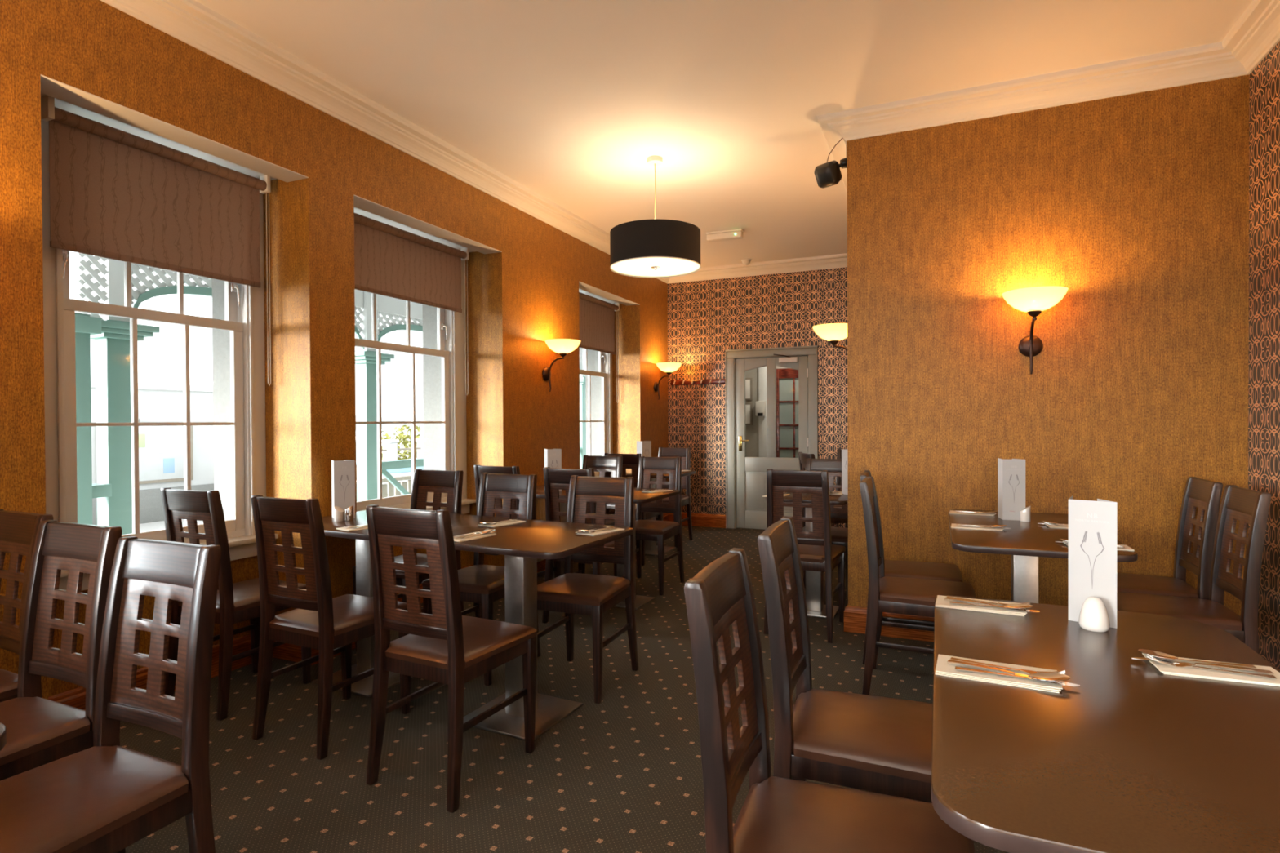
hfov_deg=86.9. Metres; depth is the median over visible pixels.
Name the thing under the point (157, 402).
building
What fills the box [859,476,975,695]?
dining chair
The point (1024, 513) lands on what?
salt shaker
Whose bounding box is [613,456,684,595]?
dining chair
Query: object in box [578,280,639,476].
window
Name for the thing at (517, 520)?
fork
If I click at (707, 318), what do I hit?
wall
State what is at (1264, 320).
wall
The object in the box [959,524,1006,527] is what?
spoon
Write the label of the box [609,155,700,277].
pendant lamp
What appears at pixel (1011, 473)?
menu card
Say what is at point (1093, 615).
salt shaker
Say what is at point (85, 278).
panel
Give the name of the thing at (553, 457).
menu card
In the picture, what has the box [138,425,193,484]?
notice board
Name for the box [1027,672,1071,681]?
bowl
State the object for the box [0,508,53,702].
dining chair
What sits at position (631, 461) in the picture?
dining chair
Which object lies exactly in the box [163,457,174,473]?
poster
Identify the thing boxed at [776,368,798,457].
door
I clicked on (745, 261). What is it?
smoke detector
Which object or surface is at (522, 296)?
wall
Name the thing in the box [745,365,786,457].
wall
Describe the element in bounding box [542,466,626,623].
dining chair
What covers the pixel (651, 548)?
dining table
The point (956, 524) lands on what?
knife
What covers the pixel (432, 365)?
wall
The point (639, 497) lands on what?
dining table
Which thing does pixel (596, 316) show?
roller blind
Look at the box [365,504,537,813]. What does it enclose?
dining chair
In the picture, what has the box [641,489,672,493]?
paper napkin
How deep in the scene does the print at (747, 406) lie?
8.78 m
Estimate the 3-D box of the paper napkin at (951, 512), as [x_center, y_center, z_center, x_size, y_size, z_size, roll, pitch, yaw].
[1.733,0.451,3.531,0.211,0.007,0.112,0,1,26]
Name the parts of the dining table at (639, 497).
plate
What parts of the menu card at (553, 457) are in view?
panel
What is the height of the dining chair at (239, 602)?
0.965 m
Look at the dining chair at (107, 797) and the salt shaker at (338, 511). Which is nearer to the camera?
the dining chair at (107, 797)
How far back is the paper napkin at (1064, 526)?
3.05 m
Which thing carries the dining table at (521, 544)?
on the floor
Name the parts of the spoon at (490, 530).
handle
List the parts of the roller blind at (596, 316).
bead chain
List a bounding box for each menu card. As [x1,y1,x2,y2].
[331,459,355,518]
[544,448,561,491]
[636,440,651,457]
[841,448,848,494]
[997,457,1025,520]
[1068,495,1116,628]
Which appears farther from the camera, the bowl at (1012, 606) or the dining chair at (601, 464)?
the dining chair at (601, 464)
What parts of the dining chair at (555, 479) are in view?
leg, rail, panel, seat frame, leg, leg, seat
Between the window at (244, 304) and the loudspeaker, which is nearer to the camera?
the window at (244, 304)
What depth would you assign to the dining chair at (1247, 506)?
2.70 m
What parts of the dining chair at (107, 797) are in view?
seat, leg, seat frame, rail, panel, rail, leg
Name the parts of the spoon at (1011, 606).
handle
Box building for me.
[90,381,213,524]
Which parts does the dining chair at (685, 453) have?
leg, rail, panel, rail, leg, seat, seat frame, leg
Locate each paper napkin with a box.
[336,524,368,531]
[453,531,496,542]
[477,519,525,527]
[575,526,624,536]
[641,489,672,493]
[829,490,843,494]
[935,595,1026,616]
[935,654,1062,693]
[949,510,995,515]
[951,523,1004,530]
[1044,524,1068,528]
[1062,541,1134,551]
[1142,653,1279,686]
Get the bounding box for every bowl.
[482,528,495,533]
[983,511,997,513]
[991,524,1006,527]
[1002,604,1033,608]
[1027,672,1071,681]
[1041,520,1057,524]
[1137,648,1177,659]
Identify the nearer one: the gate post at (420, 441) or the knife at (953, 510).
the knife at (953, 510)
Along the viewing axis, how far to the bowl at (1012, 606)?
1.73 m
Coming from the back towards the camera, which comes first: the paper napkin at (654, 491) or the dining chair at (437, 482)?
the paper napkin at (654, 491)
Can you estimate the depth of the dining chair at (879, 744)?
1.66 m
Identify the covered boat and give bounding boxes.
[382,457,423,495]
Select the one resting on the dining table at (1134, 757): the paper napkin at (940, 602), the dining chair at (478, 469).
the paper napkin at (940, 602)
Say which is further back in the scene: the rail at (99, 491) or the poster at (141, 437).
the poster at (141, 437)
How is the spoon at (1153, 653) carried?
on the paper napkin at (1190, 672)
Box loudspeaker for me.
[813,137,847,188]
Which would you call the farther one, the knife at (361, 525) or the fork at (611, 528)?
the knife at (361, 525)
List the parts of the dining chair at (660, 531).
leg, leg, seat frame, seat, rail, panel, rail, leg, leg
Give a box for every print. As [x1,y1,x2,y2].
[745,379,750,398]
[745,404,750,423]
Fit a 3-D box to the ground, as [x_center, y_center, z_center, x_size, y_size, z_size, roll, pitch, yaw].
[-24.387,1.578,27.164,59.380,0.100,90.000,0,1,24]
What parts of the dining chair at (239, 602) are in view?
leg, rail, panel, leg, seat frame, seat, leg, leg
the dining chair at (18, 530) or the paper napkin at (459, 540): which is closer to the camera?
the dining chair at (18, 530)
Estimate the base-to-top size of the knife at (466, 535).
0.006 m
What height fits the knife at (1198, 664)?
0.006 m
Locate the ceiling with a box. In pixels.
[195,0,1253,267]
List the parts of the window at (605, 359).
sash, sash, frame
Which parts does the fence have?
rail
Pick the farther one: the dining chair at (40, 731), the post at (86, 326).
the post at (86, 326)
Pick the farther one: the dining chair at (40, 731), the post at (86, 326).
the post at (86, 326)
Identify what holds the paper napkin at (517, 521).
on the dining table at (521, 544)
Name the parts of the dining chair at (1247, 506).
seat, leg, rail, seat frame, panel, rail, leg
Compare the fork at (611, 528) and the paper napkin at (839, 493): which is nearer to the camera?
the fork at (611, 528)
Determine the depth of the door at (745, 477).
7.68 m
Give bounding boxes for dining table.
[0,722,6,751]
[278,510,633,740]
[536,484,679,609]
[626,468,695,555]
[783,490,848,618]
[931,595,1279,852]
[948,509,1137,603]
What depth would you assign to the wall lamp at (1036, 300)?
3.40 m
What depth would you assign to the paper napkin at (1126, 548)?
2.55 m
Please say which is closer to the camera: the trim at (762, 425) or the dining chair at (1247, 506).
the dining chair at (1247, 506)
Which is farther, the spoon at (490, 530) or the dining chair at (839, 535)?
the dining chair at (839, 535)
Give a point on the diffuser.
(626, 266)
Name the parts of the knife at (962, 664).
handle, blade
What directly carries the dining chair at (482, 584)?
on the floor
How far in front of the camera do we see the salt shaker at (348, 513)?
3.37 m
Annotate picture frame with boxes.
[745,377,752,400]
[745,403,752,425]
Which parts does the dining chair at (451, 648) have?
leg, rail, panel, rail, leg, seat frame, seat, leg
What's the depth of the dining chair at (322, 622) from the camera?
2.62 m
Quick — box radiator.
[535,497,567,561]
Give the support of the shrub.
on the ground
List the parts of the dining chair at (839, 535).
leg, seat, rail, panel, seat frame, rail, leg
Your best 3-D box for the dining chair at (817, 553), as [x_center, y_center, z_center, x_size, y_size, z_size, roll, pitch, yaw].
[0.992,0.727,4.057,0.400,0.965,0.486,0,1,26]
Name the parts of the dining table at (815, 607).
plate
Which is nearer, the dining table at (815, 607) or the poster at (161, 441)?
the dining table at (815, 607)
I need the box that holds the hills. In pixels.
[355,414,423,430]
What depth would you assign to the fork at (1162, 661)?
1.32 m
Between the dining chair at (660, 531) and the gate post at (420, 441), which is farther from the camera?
the gate post at (420, 441)
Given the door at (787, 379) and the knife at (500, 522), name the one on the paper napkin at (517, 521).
the knife at (500, 522)
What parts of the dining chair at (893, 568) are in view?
rail, leg, seat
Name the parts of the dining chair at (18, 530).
seat frame, seat, rail, panel, rail, leg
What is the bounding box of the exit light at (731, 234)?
[706,228,743,242]
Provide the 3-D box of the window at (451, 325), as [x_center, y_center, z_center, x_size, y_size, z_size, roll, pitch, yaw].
[-1.499,-0.336,4.482,0.431,1.996,1.392,0,1,24]
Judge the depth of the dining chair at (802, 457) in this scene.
5.79 m
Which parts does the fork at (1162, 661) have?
handle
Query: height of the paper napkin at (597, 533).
0.007 m
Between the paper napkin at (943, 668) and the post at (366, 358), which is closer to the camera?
the paper napkin at (943, 668)
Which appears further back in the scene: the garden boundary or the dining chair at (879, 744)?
the garden boundary
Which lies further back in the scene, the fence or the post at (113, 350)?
the fence
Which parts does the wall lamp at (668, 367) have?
plate, arm, lamp shade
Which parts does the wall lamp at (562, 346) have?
plate, arm, lamp shade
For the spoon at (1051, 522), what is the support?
on the paper napkin at (1064, 526)
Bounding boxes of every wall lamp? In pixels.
[542,338,580,391]
[653,362,681,399]
[812,323,847,350]
[1002,285,1068,373]
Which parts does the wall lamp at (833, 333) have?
lamp shade, arm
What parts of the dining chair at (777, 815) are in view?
leg, rail, panel, rail, leg, seat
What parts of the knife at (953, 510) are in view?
handle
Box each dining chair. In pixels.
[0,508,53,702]
[0,520,122,781]
[0,536,221,852]
[160,487,311,720]
[250,494,410,759]
[351,468,464,651]
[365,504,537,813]
[422,472,541,685]
[473,464,560,611]
[537,475,638,703]
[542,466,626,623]
[566,454,622,525]
[604,453,662,565]
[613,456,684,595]
[655,447,693,547]
[684,547,974,852]
[757,516,933,803]
[763,468,845,643]
[798,452,848,528]
[802,457,848,604]
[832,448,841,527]
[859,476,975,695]
[860,470,963,664]
[1116,476,1222,599]
[1116,484,1271,654]
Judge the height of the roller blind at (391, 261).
1.094 m
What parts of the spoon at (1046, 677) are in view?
handle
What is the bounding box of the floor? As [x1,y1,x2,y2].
[120,525,1008,852]
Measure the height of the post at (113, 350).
2.620 m
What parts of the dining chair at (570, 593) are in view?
leg, seat frame, seat, leg, rail, panel, rail, leg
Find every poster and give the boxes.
[138,434,145,447]
[153,433,169,453]
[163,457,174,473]
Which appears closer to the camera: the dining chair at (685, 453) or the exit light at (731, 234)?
the exit light at (731, 234)
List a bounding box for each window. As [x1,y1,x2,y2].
[40,74,308,591]
[353,194,502,514]
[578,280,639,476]
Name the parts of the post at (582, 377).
head post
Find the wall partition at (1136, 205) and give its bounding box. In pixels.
[847,74,1248,616]
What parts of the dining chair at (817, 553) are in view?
leg, rail, panel, rail, seat frame, seat, leg, leg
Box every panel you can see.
[76,252,108,319]
[131,262,364,349]
[377,294,422,341]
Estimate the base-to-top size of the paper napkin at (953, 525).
0.007 m
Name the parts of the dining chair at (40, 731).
leg, seat, seat frame, rail, panel, rail, leg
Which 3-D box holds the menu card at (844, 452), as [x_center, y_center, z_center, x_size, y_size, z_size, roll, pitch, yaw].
[1.400,0.300,4.462,0.099,0.297,0.107,-1,1,-36]
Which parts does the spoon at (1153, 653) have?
handle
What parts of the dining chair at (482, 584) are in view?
leg, seat, leg, seat frame, leg, panel, rail, leg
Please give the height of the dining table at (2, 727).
0.755 m
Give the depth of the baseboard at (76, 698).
3.43 m
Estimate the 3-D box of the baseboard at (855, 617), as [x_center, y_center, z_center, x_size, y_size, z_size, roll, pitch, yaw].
[2.750,1.115,5.181,1.869,0.150,3.443,0,1,24]
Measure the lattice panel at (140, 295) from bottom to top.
0.690 m
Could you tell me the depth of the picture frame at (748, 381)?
8.77 m
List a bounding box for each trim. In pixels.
[100,0,1279,284]
[758,366,767,457]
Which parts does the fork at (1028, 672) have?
handle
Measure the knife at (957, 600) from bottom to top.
0.006 m
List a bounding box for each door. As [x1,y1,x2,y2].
[724,345,817,529]
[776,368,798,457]
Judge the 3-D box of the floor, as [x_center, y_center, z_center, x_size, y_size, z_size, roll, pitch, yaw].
[0.014,1.256,2.663,5.044,0.060,10.460,0,1,24]
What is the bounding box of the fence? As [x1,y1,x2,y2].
[355,475,411,501]
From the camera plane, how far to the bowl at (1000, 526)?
3.02 m
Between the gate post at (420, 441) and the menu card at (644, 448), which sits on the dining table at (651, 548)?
the menu card at (644, 448)
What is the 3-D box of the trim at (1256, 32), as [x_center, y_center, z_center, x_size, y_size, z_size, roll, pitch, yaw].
[0.237,-1.717,2.532,4.324,0.114,10.260,0,1,24]
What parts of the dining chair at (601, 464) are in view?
leg, seat, panel, rail, rail, leg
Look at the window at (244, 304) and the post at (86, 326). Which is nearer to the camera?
the window at (244, 304)
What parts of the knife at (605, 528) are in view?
handle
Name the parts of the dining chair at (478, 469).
leg, rail, panel, leg, leg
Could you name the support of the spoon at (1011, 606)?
on the paper napkin at (940, 602)
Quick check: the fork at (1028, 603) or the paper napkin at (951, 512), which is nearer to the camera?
the fork at (1028, 603)
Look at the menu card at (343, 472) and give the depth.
3.47 m
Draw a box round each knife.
[345,524,367,528]
[453,531,497,538]
[476,519,515,525]
[574,527,614,533]
[944,597,1039,612]
[946,659,1079,687]
[953,510,997,514]
[955,524,1010,528]
[1055,541,1124,546]
[1131,657,1273,675]
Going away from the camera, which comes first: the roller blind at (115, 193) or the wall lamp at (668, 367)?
the roller blind at (115, 193)
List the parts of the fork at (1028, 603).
handle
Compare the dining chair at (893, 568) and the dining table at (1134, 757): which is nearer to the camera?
the dining table at (1134, 757)
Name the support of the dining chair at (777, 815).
on the floor
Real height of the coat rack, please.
0.062 m
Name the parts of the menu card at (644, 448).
panel, panel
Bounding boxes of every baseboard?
[48,512,669,711]
[669,512,725,528]
[844,602,934,642]
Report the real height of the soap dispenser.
0.192 m
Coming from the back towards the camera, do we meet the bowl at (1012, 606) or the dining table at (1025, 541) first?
the dining table at (1025, 541)
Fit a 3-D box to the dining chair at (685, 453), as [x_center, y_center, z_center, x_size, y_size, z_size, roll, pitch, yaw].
[0.277,0.705,6.908,0.400,0.965,0.486,0,1,24]
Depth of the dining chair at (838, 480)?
6.47 m
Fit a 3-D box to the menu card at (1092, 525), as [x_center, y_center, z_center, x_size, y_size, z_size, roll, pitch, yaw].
[1.116,0.326,1.662,0.107,0.297,0.099,0,1,43]
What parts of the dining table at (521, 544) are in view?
plate, plate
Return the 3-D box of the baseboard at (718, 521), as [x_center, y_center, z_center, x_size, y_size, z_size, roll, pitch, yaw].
[0.675,1.101,7.965,0.735,0.150,0.022,0,1,24]
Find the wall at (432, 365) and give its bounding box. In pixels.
[212,278,601,519]
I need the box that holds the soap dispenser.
[755,400,765,416]
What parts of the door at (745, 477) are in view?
handle, panel, panel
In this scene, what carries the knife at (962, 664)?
on the paper napkin at (943, 668)
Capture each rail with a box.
[92,484,111,497]
[382,458,423,494]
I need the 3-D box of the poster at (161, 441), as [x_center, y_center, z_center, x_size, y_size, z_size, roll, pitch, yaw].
[-8.011,0.279,11.322,0.003,0.320,0.250,0,1,24]
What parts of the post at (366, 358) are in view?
head post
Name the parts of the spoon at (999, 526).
handle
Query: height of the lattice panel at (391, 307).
0.690 m
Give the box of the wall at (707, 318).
[667,266,847,528]
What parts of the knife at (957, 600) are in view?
handle, blade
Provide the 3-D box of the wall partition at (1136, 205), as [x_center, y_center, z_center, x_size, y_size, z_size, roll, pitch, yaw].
[2.757,-0.310,5.174,1.847,3.000,3.421,0,1,24]
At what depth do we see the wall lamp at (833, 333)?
4.57 m
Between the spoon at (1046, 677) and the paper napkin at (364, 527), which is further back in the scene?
the paper napkin at (364, 527)
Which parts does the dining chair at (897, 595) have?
rail, leg, panel, leg, rail, seat frame, seat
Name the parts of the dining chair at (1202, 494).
seat, leg, rail, panel, rail, leg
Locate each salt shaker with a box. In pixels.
[333,506,343,521]
[343,505,353,521]
[1019,506,1031,521]
[1078,596,1110,631]
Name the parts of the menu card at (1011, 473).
panel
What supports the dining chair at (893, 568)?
on the floor
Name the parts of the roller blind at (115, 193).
bead chain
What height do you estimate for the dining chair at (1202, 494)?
0.965 m
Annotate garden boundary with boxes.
[382,447,420,451]
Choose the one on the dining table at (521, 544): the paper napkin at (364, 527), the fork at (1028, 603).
the paper napkin at (364, 527)
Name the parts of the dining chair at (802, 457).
leg, panel, rail, leg, seat frame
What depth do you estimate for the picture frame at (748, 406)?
8.77 m
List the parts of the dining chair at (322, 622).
leg, rail, panel, rail, leg, seat frame, seat, leg, leg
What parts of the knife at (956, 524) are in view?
handle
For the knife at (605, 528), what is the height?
0.006 m
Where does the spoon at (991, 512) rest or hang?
on the paper napkin at (951, 512)
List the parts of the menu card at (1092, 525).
panel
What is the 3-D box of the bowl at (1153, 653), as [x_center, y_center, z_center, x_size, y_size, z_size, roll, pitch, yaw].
[1.050,0.463,1.371,0.068,0.012,0.041,0,1,19]
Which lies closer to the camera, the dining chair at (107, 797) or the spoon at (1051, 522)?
the dining chair at (107, 797)
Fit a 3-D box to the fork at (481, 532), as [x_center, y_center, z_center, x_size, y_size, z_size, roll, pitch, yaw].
[-0.730,0.460,2.910,0.024,0.014,0.197,0,1,40]
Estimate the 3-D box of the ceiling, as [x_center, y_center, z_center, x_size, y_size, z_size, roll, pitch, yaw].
[-0.001,-1.814,2.636,5.044,0.080,10.460,0,1,24]
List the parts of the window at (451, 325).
sash, sash, frame, sill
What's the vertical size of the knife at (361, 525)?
0.006 m
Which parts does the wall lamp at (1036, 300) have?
plate, arm, lamp shade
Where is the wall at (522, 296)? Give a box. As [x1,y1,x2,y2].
[0,0,668,699]
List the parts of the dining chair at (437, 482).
leg, seat, leg, seat frame, leg, panel, rail, leg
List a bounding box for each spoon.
[460,528,495,538]
[576,527,604,532]
[949,601,1033,608]
[955,666,1071,681]
[956,511,997,513]
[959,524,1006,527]
[1041,520,1064,524]
[1137,648,1256,668]
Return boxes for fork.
[453,528,489,537]
[483,520,517,524]
[582,528,617,533]
[946,596,1030,605]
[950,657,1065,675]
[1145,653,1276,679]
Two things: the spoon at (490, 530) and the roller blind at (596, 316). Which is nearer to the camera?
the spoon at (490, 530)
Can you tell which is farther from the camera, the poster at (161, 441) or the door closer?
the poster at (161, 441)
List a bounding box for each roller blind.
[40,95,271,386]
[354,213,469,395]
[578,292,619,403]
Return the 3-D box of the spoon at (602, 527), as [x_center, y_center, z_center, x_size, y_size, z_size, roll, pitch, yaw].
[-0.212,0.455,3.006,0.041,0.012,0.192,0,1,37]
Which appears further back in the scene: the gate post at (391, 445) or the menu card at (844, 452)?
the gate post at (391, 445)
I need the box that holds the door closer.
[773,354,798,363]
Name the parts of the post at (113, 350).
head post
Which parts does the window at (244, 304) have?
sash, frame, sash, sill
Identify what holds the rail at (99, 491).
attached to the post at (113, 350)
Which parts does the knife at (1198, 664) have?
blade, handle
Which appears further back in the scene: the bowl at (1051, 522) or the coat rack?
the coat rack
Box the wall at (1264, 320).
[1248,40,1279,669]
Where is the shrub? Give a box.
[382,423,423,460]
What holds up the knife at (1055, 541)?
on the paper napkin at (1126, 548)
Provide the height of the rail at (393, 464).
0.860 m
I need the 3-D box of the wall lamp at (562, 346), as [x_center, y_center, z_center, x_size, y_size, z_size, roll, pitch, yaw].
[-0.636,-0.491,5.521,0.310,0.413,0.292,0,1,24]
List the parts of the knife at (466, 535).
handle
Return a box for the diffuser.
[611,257,699,276]
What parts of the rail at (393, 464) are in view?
rail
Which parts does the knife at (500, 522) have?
handle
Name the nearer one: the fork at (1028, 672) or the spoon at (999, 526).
the fork at (1028, 672)
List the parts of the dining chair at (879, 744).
leg, rail, panel, leg, rail, seat frame, seat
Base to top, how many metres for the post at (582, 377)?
2.620 m
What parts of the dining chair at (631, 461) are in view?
leg, rail, panel, seat, seat frame, leg, leg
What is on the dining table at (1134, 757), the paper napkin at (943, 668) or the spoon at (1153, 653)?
the paper napkin at (943, 668)
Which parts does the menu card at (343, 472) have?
panel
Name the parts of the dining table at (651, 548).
plate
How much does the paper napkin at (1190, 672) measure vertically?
0.007 m
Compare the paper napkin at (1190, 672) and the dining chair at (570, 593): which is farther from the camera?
the dining chair at (570, 593)
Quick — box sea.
[355,428,423,435]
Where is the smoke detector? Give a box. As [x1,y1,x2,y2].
[741,258,751,265]
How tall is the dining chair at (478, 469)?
0.965 m
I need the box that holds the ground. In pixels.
[139,435,423,532]
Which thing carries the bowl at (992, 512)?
on the spoon at (991, 512)
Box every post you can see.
[75,312,101,524]
[90,257,159,534]
[355,291,394,501]
[382,439,399,461]
[415,438,423,457]
[579,347,586,469]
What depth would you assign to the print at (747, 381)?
8.77 m
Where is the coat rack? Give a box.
[671,378,725,385]
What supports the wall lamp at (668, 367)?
attached to the wall at (522, 296)

